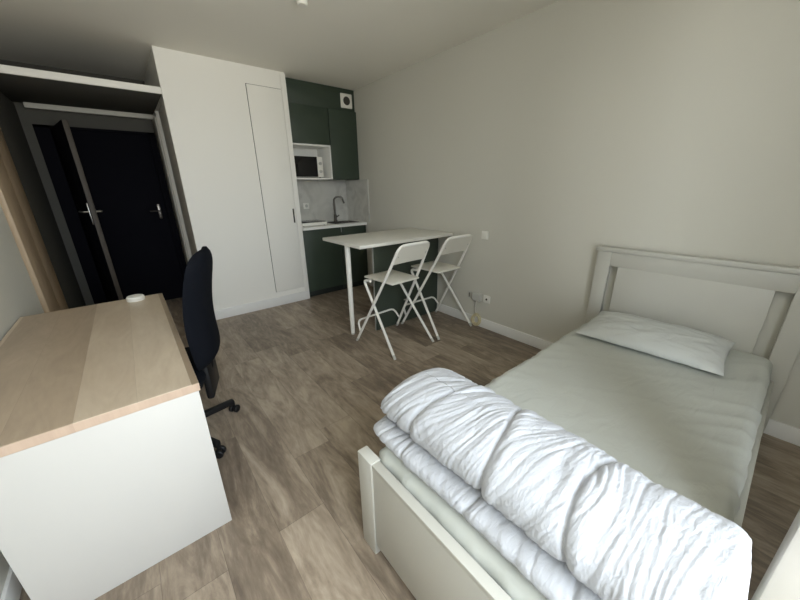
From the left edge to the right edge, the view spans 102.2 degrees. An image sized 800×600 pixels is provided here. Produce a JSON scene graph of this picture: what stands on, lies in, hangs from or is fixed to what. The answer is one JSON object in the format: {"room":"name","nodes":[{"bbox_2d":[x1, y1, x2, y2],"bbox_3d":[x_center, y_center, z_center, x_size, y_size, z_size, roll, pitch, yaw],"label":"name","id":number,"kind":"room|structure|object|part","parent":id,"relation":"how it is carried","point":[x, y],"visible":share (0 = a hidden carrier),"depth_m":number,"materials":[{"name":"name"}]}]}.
{"room":"studio apartment","nodes":[
{"label":"studio apartment","id":0,"kind":"room"},
{"bbox_2d":[0,92,85,597],"bbox_3d":[-1.823,-0.276,1.160,0.126,2.500,6.090,-16,24,-37],"label":"wall","id":1,"kind":"structure","parent":0,"point":[11,127],"depth_m":2.66,"materials":[{"name":"grey paint"}]},
{"bbox_2d":[0,567,22,599],"bbox_3d":[-1.185,1.069,0.935,0.013,0.090,4.050,-16,24,-37],"label":"baseboard","id":2,"kind":"structure","parent":1,"relation":"attached to","point":[12,589],"depth_m":1.11,"materials":[{"name":"white paint"}]},
{"bbox_2d":[0,128,68,312],"bbox_3d":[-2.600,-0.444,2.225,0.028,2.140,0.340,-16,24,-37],"label":"trim","id":3,"kind":"structure","parent":1,"relation":"attached to","point":[9,202],"depth_m":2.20,"materials":[{"name":"brown wood"}]},
{"bbox_2d":[0,59,154,305],"bbox_3d":[-3.222,-1.150,3.729,1.170,2.500,0.120,-16,24,-37],"label":"wall","id":4,"kind":"structure","parent":0,"point":[27,116],"depth_m":3.35,"materials":[{"name":"grey paint"}]},
{"bbox_2d":[50,119,123,301],"bbox_3d":[-3.173,-0.719,3.326,0.700,1.940,0.164,14,24,36],"label":"door","id":5,"kind":"structure","parent":4,"relation":"in","point":[61,133],"depth_m":3.17,"materials":[{"name":"black paint"}]},
{"bbox_3d":[-2.982,-0.836,3.122,0.135,0.200,0.164,14,24,36],"label":"handle","id":6,"kind":"part","parent":5,"relation":"part of","materials":[{"name":"silver metal"}]},
{"bbox_2d":[32,124,185,303],"bbox_3d":[-3.202,-0.890,3.774,0.980,1.980,0.127,-16,24,-37],"label":"door","id":7,"kind":"structure","parent":4,"relation":"in","point":[123,170],"depth_m":3.73,"materials":[{"name":"black paint"}]},
{"bbox_3d":[-2.947,-1.069,3.894,0.115,0.170,0.067,-16,24,-37],"label":"handle","id":8,"kind":"part","parent":7,"relation":"part of","materials":[{"name":"silver metal"}]},
{"bbox_2d":[144,46,304,310],"bbox_3d":[-2.001,-1.222,3.882,1.130,2.500,1.170,-16,24,-37],"label":"wall partition","id":9,"kind":"structure","parent":0,"point":[202,114],"depth_m":3.24,"materials":[{"name":"white paint"}]},
{"bbox_2d":[0,64,161,114],"bbox_3d":[-2.843,-1.844,2.897,1.066,0.052,1.100,-16,24,-37],"label":"shelf","id":10,"kind":"object","parent":9,"relation":"attached to","point":[18,84],"visible":0.96,"depth_m":2.73,"materials":[{"name":"grey paint"}]},
{"bbox_2d":[23,102,153,119],"bbox_3d":[-3.143,-1.938,3.319,0.990,0.045,0.045,-16,24,-37],"label":"trim","id":11,"kind":"structure","parent":9,"relation":"attached to","point":[26,104],"depth_m":3.26,"materials":[{"name":"grey paint"}]},
{"bbox_2d":[152,116,188,265],"bbox_3d":[-2.699,-1.007,3.903,0.018,2.100,0.320,-16,24,-37],"label":"trim","id":12,"kind":"structure","parent":9,"relation":"attached to","point":[154,121],"depth_m":3.74,"materials":[{"name":"grey paint"}]},
{"bbox_2d":[214,291,309,319],"bbox_3d":[-1.613,0.053,3.839,1.142,0.110,0.014,-16,24,-37],"label":"baseboard","id":13,"kind":"structure","parent":9,"relation":"attached to","point":[277,301],"depth_m":3.80,"materials":[{"name":"white paint"}]},
{"bbox_2d":[245,83,303,291],"bbox_3d":[-1.371,-1.154,3.640,0.353,2.170,0.017,-16,24,-37],"label":"door","id":14,"kind":"structure","parent":9,"relation":"in","point":[265,104],"depth_m":3.58,"materials":[{"name":"white paint"}]},
{"bbox_2d":[280,74,308,290],"bbox_3d":[-1.212,-1.238,3.755,0.055,2.370,0.012,-16,24,-37],"label":"trim","id":15,"kind":"structure","parent":9,"relation":"attached to","point":[282,76],"depth_m":3.69,"materials":[{"name":"white paint"}]},
{"bbox_2d":[0,0,559,89],"bbox_3d":[-0.589,-1.850,1.702,3.370,0.080,6.090,-16,24,-37],"label":"ceiling","id":16,"kind":"structure","parent":0,"point":[345,44],"depth_m":2.49,"materials":[{"name":"white paint"}]},
{"bbox_2d":[296,0,307,7],"bbox_3d":[-0.622,-1.899,2.045,0.090,0.053,0.090,-16,24,-37],"label":"fire alarm","id":17,"kind":"object","parent":16,"relation":"attached to","point":[301,3],"visible":1,"depth_m":2.04,"materials":[{"name":"white plastic"}]},
{"bbox_2d":[285,77,354,111],"bbox_3d":[-1.043,-2.444,3.917,0.926,0.240,0.335,-16,24,-37],"label":"soffit panel","id":18,"kind":"object","parent":16,"relation":"attached to","point":[298,91],"visible":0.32,"depth_m":3.76,"materials":[{"name":"green"}]},
{"bbox_2d":[340,93,351,108],"bbox_3d":[-0.666,-2.463,3.993,0.160,0.160,0.024,-16,24,-37],"label":"air vent","id":19,"kind":"object","parent":18,"relation":"attached to","point":[345,99],"visible":1,"depth_m":3.98,"materials":[{"name":"white plastic"}]},
{"bbox_2d":[19,284,799,599],"bbox_3d":[-0.551,0.576,2.548,3.370,0.060,6.090,-16,24,-37],"label":"floor","id":20,"kind":"structure","parent":0,"point":[309,394],"depth_m":1.73,"materials":[{"name":"brown wood"}]},
{"bbox_2d":[0,293,231,599],"bbox_3d":[-1.425,0.523,1.601,0.659,0.690,1.412,-16,24,-37],"label":"desk","id":21,"kind":"object","parent":20,"relation":"on","point":[109,469],"visible":1,"depth_m":1.13,"materials":[{"name":"brown wood"}]},
{"bbox_3d":[-0.953,0.700,1.125,0.561,0.656,0.020,-16,24,-37],"label":"panel","id":22,"kind":"part","parent":21,"relation":"part of","materials":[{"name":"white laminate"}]},
{"bbox_2d":[126,294,144,301],"bbox_3d":[-1.689,-0.015,2.060,0.096,0.031,0.096,-16,24,-37],"label":"smoke detector","id":23,"kind":"object","parent":21,"relation":"on","point":[136,297],"visible":1,"depth_m":2.04,"materials":[{"name":"white plastic"}]},
{"bbox_2d":[182,246,239,458],"bbox_3d":[-1.276,0.290,1.677,0.703,1.075,0.668,-8,20,-20],"label":"office chair","id":24,"kind":"object","parent":20,"relation":"on","point":[199,319],"visible":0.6,"depth_m":1.58,"materials":[{"name":"black fabric"}]},
{"bbox_3d":[-1.253,0.384,1.703,0.435,0.070,0.470,-8,20,-20],"label":"seat","id":25,"kind":"part","parent":24,"relation":"part of","materials":[{"name":"black fabric"}]},
{"bbox_3d":[-1.010,0.021,1.679,0.136,0.575,0.400,-8,20,-20],"label":"backrest","id":26,"kind":"part","parent":24,"relation":"part of","materials":[{"name":"black fabric"}]},
{"bbox_2d":[303,227,344,296],"bbox_3d":[-1.117,-0.548,4.386,0.530,0.868,0.455,-16,24,-37],"label":"base cabinet","id":27,"kind":"object","parent":20,"relation":"on","point":[324,259],"visible":0.69,"depth_m":4.21,"materials":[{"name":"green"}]},
{"bbox_2d":[302,220,366,230],"bbox_3d":[-0.964,-1.012,4.334,0.915,0.035,0.502,-16,24,-37],"label":"countertop","id":28,"kind":"structure","parent":27,"relation":"on","point":[329,225],"depth_m":4.16,"materials":[{"name":"white laminate"}]},
{"bbox_2d":[301,220,326,226],"bbox_3d":[-1.150,-0.985,4.133,0.330,0.052,0.280,-16,24,-37],"label":"cooktop","id":29,"kind":"object","parent":28,"relation":"in","point":[305,222],"visible":0.74,"depth_m":4.06,"materials":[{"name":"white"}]},
{"bbox_3d":[-1.150,-1.007,4.126,0.320,0.006,0.270,-16,24,-37],"label":"glass","id":30,"kind":"part","parent":29,"relation":"part of","materials":[{"name":"black"}]},
{"bbox_2d":[333,196,344,221],"bbox_3d":[-0.853,-1.283,4.526,0.173,0.347,0.051,-5,20,-11],"label":"kitchen faucet","id":31,"kind":"object","parent":28,"relation":"on","point":[335,197],"visible":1,"depth_m":4.50,"materials":[{"name":"black metal"}]},
{"bbox_3d":[-0.847,-1.322,4.514,0.160,0.267,0.025,-5,20,-12],"label":"spout","id":32,"kind":"part","parent":31,"relation":"part of","materials":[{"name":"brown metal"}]},
{"bbox_2d":[327,220,358,223],"bbox_3d":[-0.795,-1.006,4.488,0.375,0.158,0.293,-16,24,-37],"label":"sink","id":33,"kind":"object","parent":28,"relation":"in","point":[345,221],"visible":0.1,"depth_m":4.57,"materials":[{"name":"black metal"}]},
{"bbox_2d":[341,225,367,288],"bbox_3d":[-0.760,-0.649,4.662,0.386,0.868,0.455,-16,24,-37],"label":"base cabinet","id":34,"kind":"object","parent":20,"relation":"on","point":[359,265],"visible":0.48,"depth_m":4.52,"materials":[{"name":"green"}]},
{"bbox_2d":[323,228,452,334],"bbox_3d":[-0.097,-0.218,3.347,1.123,0.900,0.665,-16,24,-37],"label":"bar table","id":35,"kind":"object","parent":20,"relation":"on","point":[384,245],"visible":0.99,"depth_m":3.21,"materials":[{"name":"white laminate"}]},
{"bbox_3d":[-0.465,-0.085,3.009,0.048,0.858,0.048,-16,24,-37],"label":"leg","id":36,"kind":"part","parent":35,"relation":"part of","materials":[{"name":"white metal"}]},
{"bbox_3d":[0.081,-0.201,3.328,0.849,0.867,0.022,-16,24,-37],"label":"support panel","id":37,"kind":"part","parent":35,"relation":"part of","materials":[{"name":"grey"}]},
{"bbox_2d":[356,241,433,359],"bbox_3d":[-0.051,-0.063,2.848,0.525,0.949,0.555,-17,25,-39],"label":"bar stool","id":38,"kind":"object","parent":20,"relation":"on","point":[408,252],"visible":1,"depth_m":2.73,"materials":[{"name":"white metal"}]},
{"bbox_3d":[-0.071,-0.201,2.820,0.330,0.018,0.370,-17,25,-39],"label":"seat","id":39,"kind":"part","parent":38,"relation":"part of","materials":[{"name":"white paint"}]},
{"bbox_3d":[-0.024,0.102,2.876,0.492,0.595,0.454,-17,25,-39],"label":"short frame","id":40,"kind":"part","parent":38,"relation":"part of","materials":[{"name":"white metal"}]},
{"bbox_3d":[0.092,-0.372,2.567,0.358,0.150,0.114,-17,25,-39],"label":"backrest","id":41,"kind":"part","parent":38,"relation":"part of","materials":[{"name":"white paint"}]},
{"bbox_2d":[401,234,471,339],"bbox_3d":[0.371,-0.187,3.185,0.525,0.949,0.555,-16,24,-37],"label":"bar stool","id":42,"kind":"object","parent":20,"relation":"on","point":[458,243],"visible":0.94,"depth_m":3.06,"materials":[{"name":"white paint"}]},
{"bbox_3d":[0.352,-0.325,3.158,0.330,0.018,0.370,-16,24,-37],"label":"seat","id":43,"kind":"part","parent":42,"relation":"part of","materials":[{"name":"white paint"}]},
{"bbox_3d":[0.397,-0.022,3.212,0.492,0.595,0.454,-16,24,-37],"label":"short frame","id":44,"kind":"part","parent":42,"relation":"part of","materials":[{"name":"white metal"}]},
{"bbox_3d":[0.505,-0.494,2.898,0.358,0.150,0.114,-16,24,-37],"label":"backrest","id":45,"kind":"part","parent":42,"relation":"part of","materials":[{"name":"white paint"}]},
{"bbox_2d":[471,313,480,325],"bbox_3d":[0.766,0.197,3.256,0.037,0.132,0.111,-16,24,-37],"label":"cable coil","id":46,"kind":"object","parent":20,"relation":"on","point":[474,323],"visible":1,"depth_m":3.25,"materials":[{"name":"beige plastic"}]},
{"bbox_2d":[358,245,799,599],"bbox_3d":[0.936,0.412,1.425,2.053,0.945,1.022,-16,24,-37],"label":"frame","id":47,"kind":"object","parent":20,"relation":"on","point":[728,299],"visible":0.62,"depth_m":1.67,"materials":[{"name":"grey paint"}]},
{"bbox_3d":[-0.108,0.762,1.220,0.042,0.450,0.085,-16,24,-37],"label":"foot post","id":48,"kind":"part","parent":47,"relation":"part of","materials":[{"name":"grey paint"}]},
{"bbox_3d":[0.162,0.850,0.898,0.024,0.388,0.783,-16,24,-37],"label":"foot panel","id":49,"kind":"part","parent":47,"relation":"part of","materials":[{"name":"grey paint"}]},
{"bbox_3d":[0.160,0.666,0.835,0.032,0.017,0.773,-16,24,-37],"label":"foot rail","id":50,"kind":"part","parent":47,"relation":"part of","materials":[{"name":"grey paint"}]},
{"bbox_2d":[379,318,772,599],"bbox_3d":[0.941,0.516,1.460,1.977,0.224,0.881,-16,24,-37],"label":"mattress","id":51,"kind":"object","parent":47,"relation":"on","point":[691,432],"visible":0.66,"depth_m":1.29,"materials":[{"name":"grey fabric"}]},
{"bbox_2d":[373,368,751,599],"bbox_3d":[0.357,0.469,0.960,0.468,0.216,0.958,-16,24,-37],"label":"duvet","id":52,"kind":"object","parent":51,"relation":"on","point":[576,521],"visible":1,"depth_m":0.77,"materials":[{"name":"white fabric"}]},
{"bbox_2d":[575,311,734,375],"bbox_3d":[1.442,0.194,1.849,0.419,0.115,0.660,-17,25,-38],"label":"pillow","id":53,"kind":"object","parent":51,"relation":"on","point":[694,348],"visible":1,"depth_m":1.74,"materials":[{"name":"grey fabric"}]},
{"bbox_3d":[1.420,0.094,2.361,0.038,0.915,0.085,-16,24,-37],"label":"head post","id":54,"kind":"part","parent":47,"relation":"part of","materials":[{"name":"grey paint"}]},
{"bbox_3d":[1.703,0.130,2.005,0.033,0.575,0.711,-16,24,-37],"label":"head panel","id":55,"kind":"part","parent":47,"relation":"part of","materials":[{"name":"grey paint"}]},
{"bbox_3d":[1.704,-0.181,1.892,0.038,0.095,0.828,-16,24,-37],"label":"head rail","id":56,"kind":"part","parent":47,"relation":"part of","materials":[{"name":"grey paint"}]},
{"bbox_3d":[1.224,0.743,1.172,1.967,0.200,0.022,-16,24,-37],"label":"rail","id":57,"kind":"part","parent":47,"relation":"part of","materials":[{"name":"grey paint"}]},
{"bbox_3d":[2.000,0.319,1.692,0.038,0.915,0.085,-16,24,-37],"label":"head post","id":58,"kind":"part","parent":47,"relation":"part of","materials":[{"name":"grey paint"}]},
{"bbox_2d":[353,0,799,428],"bbox_3d":[0.685,-0.989,3.094,0.120,2.500,6.090,-16,24,-37],"label":"wall","id":59,"kind":"structure","parent":0,"point":[562,130],"depth_m":2.17,"materials":[{"name":"grey paint"}]},
{"bbox_2d":[345,179,369,221],"bbox_3d":[-0.596,-1.384,4.499,0.012,0.546,0.570,-16,24,-37],"label":"backsplash","id":60,"kind":"structure","parent":59,"relation":"attached to","point":[357,191],"depth_m":4.47,"materials":[{"name":"grey stone"}]},
{"bbox_2d":[472,292,482,311],"bbox_3d":[0.766,0.028,3.219,0.055,0.210,0.100,-16,24,-37],"label":"power adapter","id":61,"kind":"object","parent":59,"relation":"attached to","point":[476,296],"visible":1,"depth_m":3.17,"materials":[{"name":"grey plastic"}]},
{"bbox_2d":[481,231,488,239],"bbox_3d":[0.786,-0.600,2.992,0.017,0.075,0.075,-16,24,-37],"label":"light switch","id":62,"kind":"object","parent":59,"relation":"attached to","point":[485,234],"visible":1,"depth_m":2.98,"materials":[{"name":"white plastic"}]},
{"bbox_2d":[483,295,490,303],"bbox_3d":[0.844,-0.006,3.138,0.014,0.078,0.078,-16,24,-37],"label":"wall socket","id":63,"kind":"object","parent":59,"relation":"attached to","point":[486,299],"visible":1,"depth_m":3.13,"materials":[{"name":"white plastic"}]},
{"bbox_2d":[370,280,799,445],"bbox_3d":[1.038,0.311,3.003,0.014,0.095,4.630,-16,24,-37],"label":"baseboard","id":64,"kind":"structure","parent":59,"relation":"attached to","point":[785,432],"depth_m":2.87,"materials":[{"name":"white paint"}]},
{"bbox_3d":[-1.171,-1.435,4.456,0.930,2.500,0.120,-16,24,-37],"label":"wall","id":65,"kind":"structure","parent":0,"visible":0},
{"bbox_2d":[288,102,329,144],"bbox_3d":[-1.181,-2.089,3.893,0.522,0.405,0.370,-16,24,-37],"label":"upper cabinet","id":66,"kind":"object","parent":65,"relation":"attached to","point":[309,124],"visible":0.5,"depth_m":3.76,"materials":[{"name":"green"}]},
{"bbox_2d":[293,143,332,179],"bbox_3d":[-1.174,-1.710,4.025,0.522,0.393,0.368,-16,24,-37],"label":"microwave niche","id":67,"kind":"object","parent":65,"relation":"attached to","point":[300,149],"visible":0.53,"depth_m":4.09,"materials":[{"name":"white paint"}]},
{"bbox_3d":[-1.285,-1.753,4.153,0.522,0.393,0.018,-16,24,-37],"label":"panel","id":68,"kind":"part","parent":67,"relation":"part of","materials":[{"name":"white paint"}]},
{"bbox_2d":[294,156,323,177],"bbox_3d":[-1.199,-1.647,4.011,0.390,0.245,0.321,-16,24,-37],"label":"microwave oven","id":69,"kind":"object","parent":67,"relation":"in","point":[305,166],"visible":0.7,"depth_m":3.91,"materials":[{"name":"black glass"}]},
{"bbox_3d":[-0.992,-1.652,4.006,0.071,0.228,0.017,-16,24,-37],"label":"control panel","id":70,"kind":"part","parent":69,"relation":"part of","materials":[{"name":"white plastic"}]},
{"bbox_2d":[297,180,347,220],"bbox_3d":[-1.132,-1.351,4.427,0.916,0.546,0.012,-16,24,-37],"label":"backsplash","id":71,"kind":"structure","parent":65,"relation":"attached to","point":[320,194],"depth_m":4.46,"materials":[{"name":"grey stone"}]},
{"bbox_2d":[303,203,308,208],"bbox_3d":[-1.258,-1.263,4.330,0.080,0.080,0.012,-16,24,-37],"label":"wall socket","id":72,"kind":"object","parent":71,"relation":"attached to","point":[305,205],"visible":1,"depth_m":4.32,"materials":[{"name":"white plastic"}]},
{"bbox_2d":[327,108,358,179],"bbox_3d":[-0.820,-2.004,4.234,0.398,0.800,0.370,-16,24,-37],"label":"upper cabinet","id":73,"kind":"object","parent":65,"relation":"attached to","point":[342,124],"visible":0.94,"depth_m":4.09,"materials":[{"name":"green"}]},
{"bbox_3d":[1.325,0.101,-0.061,3.130,2.500,0.120,-16,24,-37],"label":"wall window","id":74,"kind":"structure","parent":0,"visible":0},
{"bbox_2d":[751,509,799,599],"bbox_3d":[1.052,0.015,0.244,0.070,2.300,0.690,-16,24,-37],"label":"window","id":75,"kind":"structure","parent":74,"relation":"attached to","point":[781,580],"depth_m":0.70,"materials":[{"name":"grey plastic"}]}
]}

